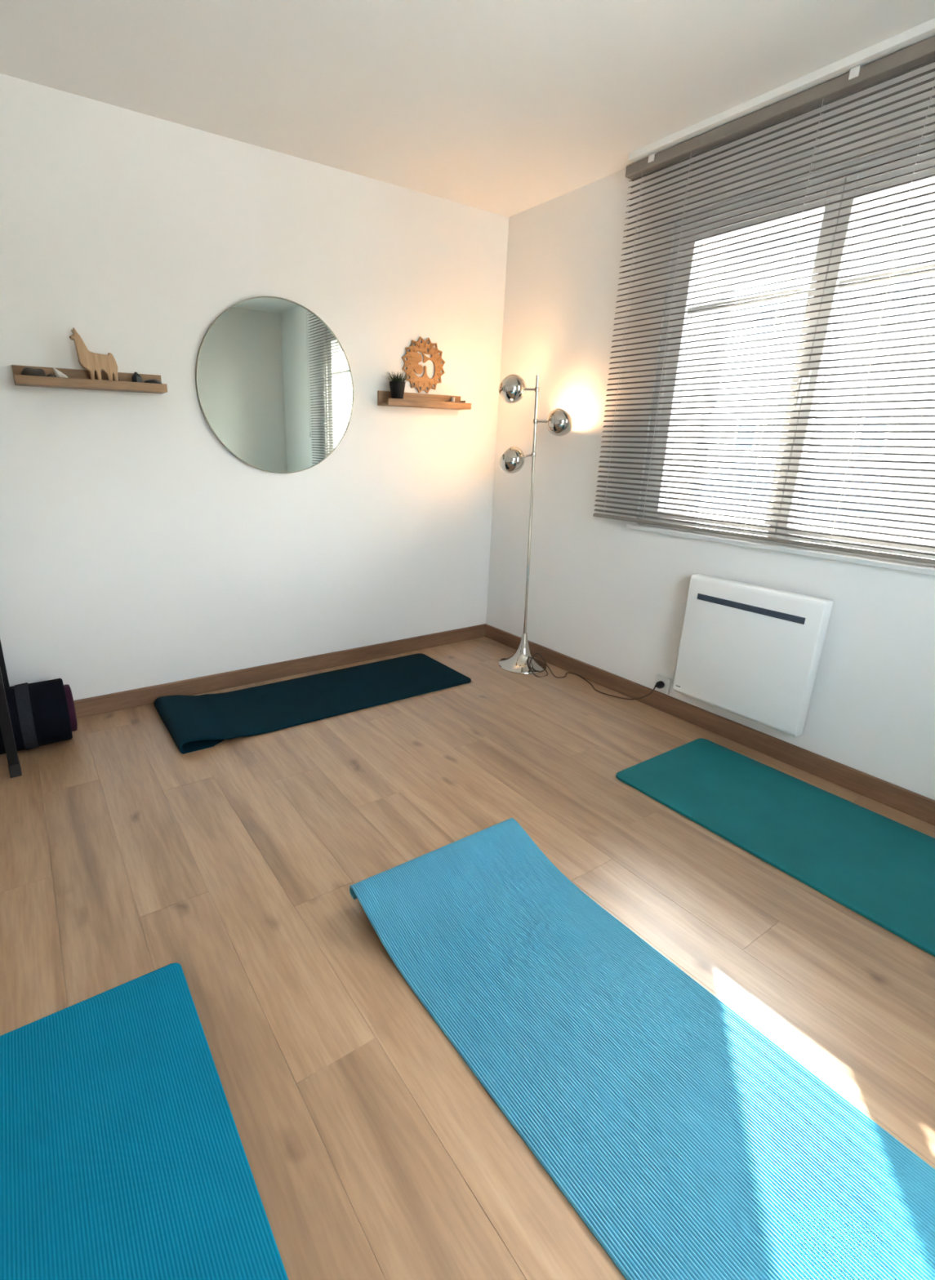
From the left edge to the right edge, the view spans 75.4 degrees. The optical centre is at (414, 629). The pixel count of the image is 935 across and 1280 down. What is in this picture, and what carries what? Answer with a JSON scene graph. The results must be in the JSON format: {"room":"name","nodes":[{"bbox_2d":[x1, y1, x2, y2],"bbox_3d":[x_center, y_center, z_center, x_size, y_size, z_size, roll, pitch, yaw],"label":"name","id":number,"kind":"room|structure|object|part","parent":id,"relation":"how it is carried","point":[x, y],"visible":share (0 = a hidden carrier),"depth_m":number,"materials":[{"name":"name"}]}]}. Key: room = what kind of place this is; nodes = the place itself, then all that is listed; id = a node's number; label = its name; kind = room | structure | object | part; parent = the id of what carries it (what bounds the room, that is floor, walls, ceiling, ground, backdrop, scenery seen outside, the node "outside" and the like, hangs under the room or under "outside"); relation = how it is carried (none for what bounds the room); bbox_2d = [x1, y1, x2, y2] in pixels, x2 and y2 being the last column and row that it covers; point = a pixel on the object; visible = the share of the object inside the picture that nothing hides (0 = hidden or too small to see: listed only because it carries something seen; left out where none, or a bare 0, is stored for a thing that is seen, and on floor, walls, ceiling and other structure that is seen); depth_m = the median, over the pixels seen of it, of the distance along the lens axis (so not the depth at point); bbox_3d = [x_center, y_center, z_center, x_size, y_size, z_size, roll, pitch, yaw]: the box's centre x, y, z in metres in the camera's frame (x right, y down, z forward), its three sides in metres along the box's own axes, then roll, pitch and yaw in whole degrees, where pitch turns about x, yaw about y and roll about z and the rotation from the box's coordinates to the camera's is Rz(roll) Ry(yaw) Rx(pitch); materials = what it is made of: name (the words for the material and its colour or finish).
{"room":"exercise studio","nodes":[
{"label":"exercise studio","id":0,"kind":"room"},
{"bbox_2d":[0,73,508,700],"bbox_3d":[-1.012,-0.893,2.882,4.120,2.740,0.100,-10,21,-32],"label":"wall","id":1,"kind":"structure","parent":0,"point":[137,551],"depth_m":2.82,"materials":[{"name":"paint"}]},
{"bbox_2d":[11,364,167,393],"bbox_3d":[-1.327,-1.032,2.482,0.553,0.075,0.116,-10,21,-32],"label":"ledge","id":2,"kind":"object","parent":1,"relation":"attached to","point":[77,379],"visible":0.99,"depth_m":2.46,"materials":[{"name":"brown wood"}]},
{"bbox_2d":[20,367,45,376],"bbox_3d":[-1.502,-1.004,2.369,0.086,0.051,0.062,-10,21,-32],"label":"pebble","id":3,"kind":"object","parent":2,"relation":"on","point":[26,371],"visible":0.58,"depth_m":2.35,"materials":[{"name":"stone"}]},
{"bbox_2d":[45,373,57,377],"bbox_3d":[-1.443,-0.998,2.392,0.044,0.036,0.043,4,18,10],"label":"pebble","id":4,"kind":"object","parent":2,"relation":"on","point":[49,375],"visible":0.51,"depth_m":2.37,"materials":[{"name":"stone"}]},
{"bbox_2d":[53,367,68,377],"bbox_3d":[-1.420,-1.024,2.431,0.068,0.061,0.031,-10,21,-32],"label":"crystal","id":5,"kind":"object","parent":2,"relation":"on","point":[57,373],"visible":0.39,"depth_m":2.41},
{"bbox_2d":[69,327,118,381],"bbox_3d":[-1.311,-1.111,2.463,0.162,0.212,0.033,-10,21,-32],"label":"figurine","id":6,"kind":"object","parent":2,"relation":"on","point":[93,362],"visible":0.87,"depth_m":2.46,"materials":[{"name":"brown wood"}]},
{"bbox_2d":[131,372,142,382],"bbox_3d":[-1.185,-1.064,2.568,0.048,0.066,0.046,-10,21,-32],"label":"crystal","id":7,"kind":"object","parent":2,"relation":"on","point":[135,377],"visible":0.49,"depth_m":2.55},
{"bbox_2d":[143,378,161,383],"bbox_3d":[-1.132,-1.062,2.604,0.074,0.041,0.066,-10,21,-32],"label":"flat stone","id":8,"kind":"object","parent":2,"relation":"on","point":[151,380],"visible":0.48,"depth_m":2.58,"materials":[{"name":"black stone"}]},
{"bbox_2d":[195,296,353,473],"bbox_3d":[-0.660,-1.181,2.954,0.804,0.804,0.020,-10,21,-32],"label":"round mirror","id":9,"kind":"object","parent":1,"relation":"attached to","point":[274,384],"visible":1,"depth_m":2.93,"materials":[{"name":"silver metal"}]},
{"bbox_2d":[73,623,486,718],"bbox_3d":[-1.075,0.284,3.153,3.750,0.090,0.012,-10,21,-32],"label":"baseboard","id":10,"kind":"structure","parent":1,"relation":"attached to","point":[99,704],"depth_m":3.31,"materials":[{"name":"brown wood"}]},
{"bbox_2d":[377,390,471,409],"bbox_3d":[0.061,-1.280,3.361,0.557,0.075,0.116,-10,21,-32],"label":"ledge","id":11,"kind":"object","parent":1,"relation":"attached to","point":[384,397],"visible":1,"depth_m":3.34,"materials":[{"name":"brown wood"}]},
{"bbox_2d":[382,370,413,399],"bbox_3d":[-0.071,-1.300,3.224,0.199,0.165,0.143,-10,21,-32],"label":"potted grass","id":12,"kind":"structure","parent":11,"relation":"on","point":[397,384],"depth_m":3.21,"materials":[{"name":"plant"}]},
{"bbox_2d":[389,381,405,399],"bbox_3d":[-0.095,-1.279,3.248,0.087,0.108,0.087,-10,21,-32],"label":"pot","id":13,"kind":"object","parent":11,"relation":"on","point":[397,388],"depth_m":3.22,"materials":[{"name":"black ceramic"}]},
{"bbox_2d":[401,336,444,393],"bbox_3d":[0.051,-1.472,3.353,0.287,0.287,0.009,-10,21,-32],"label":"plaque","id":14,"kind":"object","parent":11,"relation":"on","point":[413,357],"visible":0.99,"depth_m":3.34,"materials":[{"name":"brown wood"}]},
{"bbox_2d":[0,636,934,1279],"bbox_3d":[-0.115,0.841,1.792,3.950,0.120,3.720,-10,21,-32],"label":"floor","id":15,"kind":"structure","parent":0,"point":[373,1149],"depth_m":1.66,"materials":[{"name":"brown wood"}]},
{"bbox_2d":[0,639,22,777],"bbox_3d":[-1.894,-0.013,2.193,0.593,1.200,0.443,-10,21,-32],"label":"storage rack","id":16,"kind":"object","parent":15,"relation":"on","point":[14,764],"visible":0.77,"depth_m":2.31,"materials":[{"name":"black metal"}]},
{"bbox_3d":[-1.773,-0.131,2.493,0.034,1.150,0.034,-10,21,-32],"label":"post","id":17,"kind":"part","parent":16,"relation":"part of","materials":[{"name":"black metal"}]},
{"bbox_3d":[-1.550,-0.025,2.171,0.034,1.150,0.034,-10,21,-32],"label":"post","id":18,"kind":"part","parent":16,"relation":"part of","materials":[{"name":"black metal"}]},
{"bbox_2d":[0,678,77,754],"bbox_3d":[-1.714,0.378,2.498,0.526,0.276,0.276,-10,21,-32],"label":"rolled mat","id":19,"kind":"object","parent":15,"relation":"on","point":[43,713],"visible":1,"depth_m":2.48,"materials":[{"name":"black plastic"}]},
{"bbox_2d":[0,963,288,1279],"bbox_3d":[-0.378,1.118,0.681,0.612,0.006,1.740,-10,21,-32],"label":"yoga mat","id":20,"kind":"object","parent":15,"relation":"on","point":[122,1155],"visible":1,"depth_m":1.12,"materials":[{"name":"rubber"}]},
{"bbox_2d":[153,653,471,754],"bbox_3d":[-0.474,0.319,3.149,1.576,0.069,0.524,-10,21,-32],"label":"yoga mat","id":21,"kind":"object","parent":15,"relation":"on","point":[202,722],"visible":1,"depth_m":3.05,"materials":[{"name":"blue plastic"}]},
{"bbox_2d":[497,373,664,699],"bbox_3d":[0.910,-0.490,3.192,1.062,1.630,0.292,15,22,37],"label":"floor lamp","id":22,"kind":"object","parent":15,"relation":"on","point":[512,388],"visible":1,"depth_m":3.25,"materials":[{"name":"silver metal"}]},
{"bbox_3d":[0.531,-0.928,3.294,0.145,0.145,0.138,-10,21,-32],"label":"globe","id":23,"kind":"part","parent":22,"relation":"part of","materials":[{"name":"silver metal"}]},
{"bbox_3d":[0.519,-1.276,3.189,0.145,0.144,0.136,-10,21,-32],"label":"globe","id":24,"kind":"part","parent":22,"relation":"part of","materials":[{"name":"silver metal"}]},
{"bbox_3d":[0.613,-1.267,3.174,0.061,0.014,0.012,5,18,11],"label":"arm","id":25,"kind":"part","parent":22,"relation":"part of","materials":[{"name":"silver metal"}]},
{"bbox_3d":[0.674,-1.110,3.210,0.062,0.013,0.012,4,18,11],"label":"arm","id":26,"kind":"part","parent":22,"relation":"part of","materials":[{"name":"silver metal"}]},
{"bbox_3d":[0.770,-1.099,3.192,0.142,0.141,0.145,-10,21,-32],"label":"globe","id":27,"kind":"part","parent":22,"relation":"part of","materials":[{"name":"silver metal"}]},
{"bbox_3d":[0.974,0.253,3.307,0.750,0.146,0.177,16,23,39],"label":"power cord","id":28,"kind":"part","parent":22,"relation":"part of","materials":[{"name":"black plastic"}]},
{"bbox_2d":[349,817,934,1279],"bbox_3d":[0.532,0.932,1.209,0.610,0.078,1.696,-10,21,-32],"label":"yoga mat","id":29,"kind":"object","parent":15,"relation":"on","point":[690,1144],"visible":1,"depth_m":1.25,"materials":[{"name":"blue rubber"}]},
{"bbox_2d":[615,737,934,956],"bbox_3d":[1.532,0.769,1.906,0.613,0.011,1.730,-10,21,-32],"label":"yoga mat","id":30,"kind":"object","parent":15,"relation":"on","point":[876,866],"visible":1,"depth_m":2.09,"materials":[{"name":"teal plastic"}]},
{"bbox_2d":[0,0,934,217],"bbox_3d":[-0.106,-1.651,0.981,3.850,0.120,3.720,-10,21,-32],"label":"ceiling","id":31,"kind":"structure","parent":0,"point":[505,108],"depth_m":2.06,"materials":[{"name":"white paint"}]},
{"bbox_2d":[485,62,934,799],"bbox_3d":[1.590,-0.709,2.463,0.270,2.740,3.520,-10,21,-32],"label":"wall","id":32,"kind":"structure","parent":0,"point":[604,594],"depth_m":2.93,"materials":[{"name":"paint"}]},
{"bbox_2d":[653,674,671,693],"bbox_3d":[1.242,0.274,3.017,0.019,0.080,0.080,-10,21,-32],"label":"wall socket","id":33,"kind":"object","parent":32,"relation":"attached to","point":[666,681],"visible":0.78,"depth_m":3.00,"materials":[{"name":"white plastic"}]},
{"bbox_2d":[484,624,934,826],"bbox_3d":[1.452,0.463,2.744,0.012,0.090,3.507,-10,21,-32],"label":"baseboard","id":34,"kind":"structure","parent":32,"relation":"attached to","point":[921,807],"depth_m":2.68,"materials":[{"name":"brown wood"}]},
{"bbox_2d":[672,573,832,737],"bbox_3d":[1.426,0.091,2.593,0.104,0.570,0.560,-10,21,-32],"label":"heater","id":35,"kind":"object","parent":32,"relation":"attached to","point":[753,652],"visible":1,"depth_m":2.52,"materials":[{"name":"white plastic"}]},
{"bbox_2d":[697,593,804,624],"bbox_3d":[1.387,-0.090,2.510,0.004,0.026,0.450,-10,21,-32],"label":"grille","id":36,"kind":"object","parent":35,"relation":"attached to","point":[771,613],"depth_m":2.49,"materials":[{"name":"black metal"}]},
{"bbox_2d":[626,524,934,575],"bbox_3d":[1.477,-0.336,2.475,0.040,0.021,1.440,-10,21,-32],"label":"windowsill","id":37,"kind":"structure","parent":32,"relation":"attached to","point":[895,566],"depth_m":2.39,"materials":[{"name":"white plastic"}]},
{"bbox_2d":[627,17,934,163],"bbox_3d":[1.466,-1.849,1.962,0.103,0.028,1.775,-10,21,-32],"label":"curtain rod","id":38,"kind":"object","parent":32,"relation":"attached to","point":[922,32],"depth_m":2.09,"materials":[{"name":"white plastic"}]},
{"bbox_2d":[637,135,934,567],"bbox_3d":[1.512,-0.988,2.286,0.113,1.335,1.370,-10,21,-32],"label":"window","id":39,"kind":"structure","parent":32,"relation":"in","point":[931,145],"depth_m":2.32,"materials":[{"name":"white plastic"}]},
{"bbox_3d":[1.336,-1.067,2.551,0.046,1.270,0.634,-10,21,-32],"label":"sash","id":40,"kind":"part","parent":39,"relation":"part of","materials":[{"name":"white plastic"}]},
{"bbox_2d":[592,35,934,564],"bbox_3d":[1.446,-1.097,2.198,0.078,1.551,1.834,-10,21,-32],"label":"blind","id":41,"kind":"object","parent":39,"relation":"attached to","point":[921,54],"visible":1,"depth_m":2.25,"materials":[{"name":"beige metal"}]},
{"bbox_3d":[0.995,-1.301,2.871,0.028,1.492,0.002,-10,21,-32],"label":"ladder cord","id":42,"kind":"part","parent":41,"relation":"part of","materials":[{"name":"grey fabric"}]},
{"bbox_3d":[1.124,-1.240,2.684,0.028,1.492,0.002,-10,21,-32],"label":"ladder cord","id":43,"kind":"part","parent":41,"relation":"part of","materials":[{"name":"grey fabric"}]},
{"bbox_3d":[1.439,-0.366,2.433,0.028,0.016,1.810,-10,21,-32],"label":"rail","id":44,"kind":"part","parent":41,"relation":"part of","materials":[{"name":"beige metal"}]},
{"bbox_3d":[1.396,-1.111,2.291,0.028,1.492,0.002,-10,21,-32],"label":"ladder cord","id":45,"kind":"part","parent":41,"relation":"part of","materials":[{"name":"grey fabric"}]},
{"bbox_3d":[1.574,-1.026,2.033,0.028,1.492,0.002,-10,21,-32],"label":"ladder cord","id":46,"kind":"part","parent":41,"relation":"part of","materials":[{"name":"grey fabric"}]},
{"bbox_3d":[1.469,-0.905,2.296,0.028,0.109,0.017,-10,21,-32],"label":"lever","id":47,"kind":"part","parent":39,"relation":"part of","materials":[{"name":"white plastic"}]},
{"bbox_3d":[1.486,-0.941,2.295,0.012,0.100,0.032,-10,21,-32],"label":"handle","id":48,"kind":"part","parent":39,"relation":"part of","materials":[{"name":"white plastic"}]},
{"bbox_3d":[1.691,-0.898,2.038,0.046,1.270,0.654,-10,21,-32],"label":"sash","id":49,"kind":"part","parent":39,"relation":"part of","materials":[{"name":"white plastic"}]},
{"bbox_2d":[680,511,934,542],"bbox_3d":[1.650,-0.425,2.560,0.232,0.022,1.186,-10,21,-32],"label":"window frame","id":50,"kind":"structure","parent":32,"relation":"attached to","point":[900,537],"depth_m":2.50,"materials":[{"name":"white plastic"}]},
{"label":"outside","id":51,"kind":"structure","parent":0,"visible":0},
{"bbox_3d":[14.682,-3.905,18.980,39.430,0.100,70.000,-10,21,-32],"label":"ground","id":52,"kind":"structure","parent":51,"visible":0},
{"bbox_2d":[686,461,934,537],"bbox_3d":[5.070,-1.525,8.203,1.710,1.449,4.200,-10,21,-32],"label":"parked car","id":53,"kind":"object","parent":52,"relation":"on","point":[730,464],"visible":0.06,"depth_m":7.24,"materials":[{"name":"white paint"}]},
{"bbox_2d":[691,193,934,506],"bbox_3d":[13.521,-6.386,12.956,7.800,8.199,11.600,-10,21,-32],"label":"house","id":54,"kind":"structure","parent":52,"relation":"on","point":[931,197],"depth_m":13.09,"materials":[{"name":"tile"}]},
{"bbox_3d":[8.280,-4.886,15.018,0.015,0.780,0.440,-10,21,-32],"label":"pane","id":55,"kind":"part","parent":54,"relation":"part of","materials":[{"name":"clear glass"}]},
{"bbox_3d":[8.330,-7.366,14.239,0.015,0.780,0.440,-10,21,-32],"label":"pane","id":56,"kind":"part","parent":54,"relation":"part of","materials":[{"name":"clear glass"}]},
{"bbox_3d":[9.790,-4.169,12.835,0.015,0.780,0.440,-10,21,-32],"label":"pane","id":57,"kind":"part","parent":54,"relation":"part of","materials":[{"name":"clear glass"}]},
{"bbox_3d":[9.840,-6.649,12.055,0.015,0.780,0.440,-10,21,-32],"label":"pane","id":58,"kind":"part","parent":54,"relation":"part of","materials":[{"name":"clear glass"}]}
]}

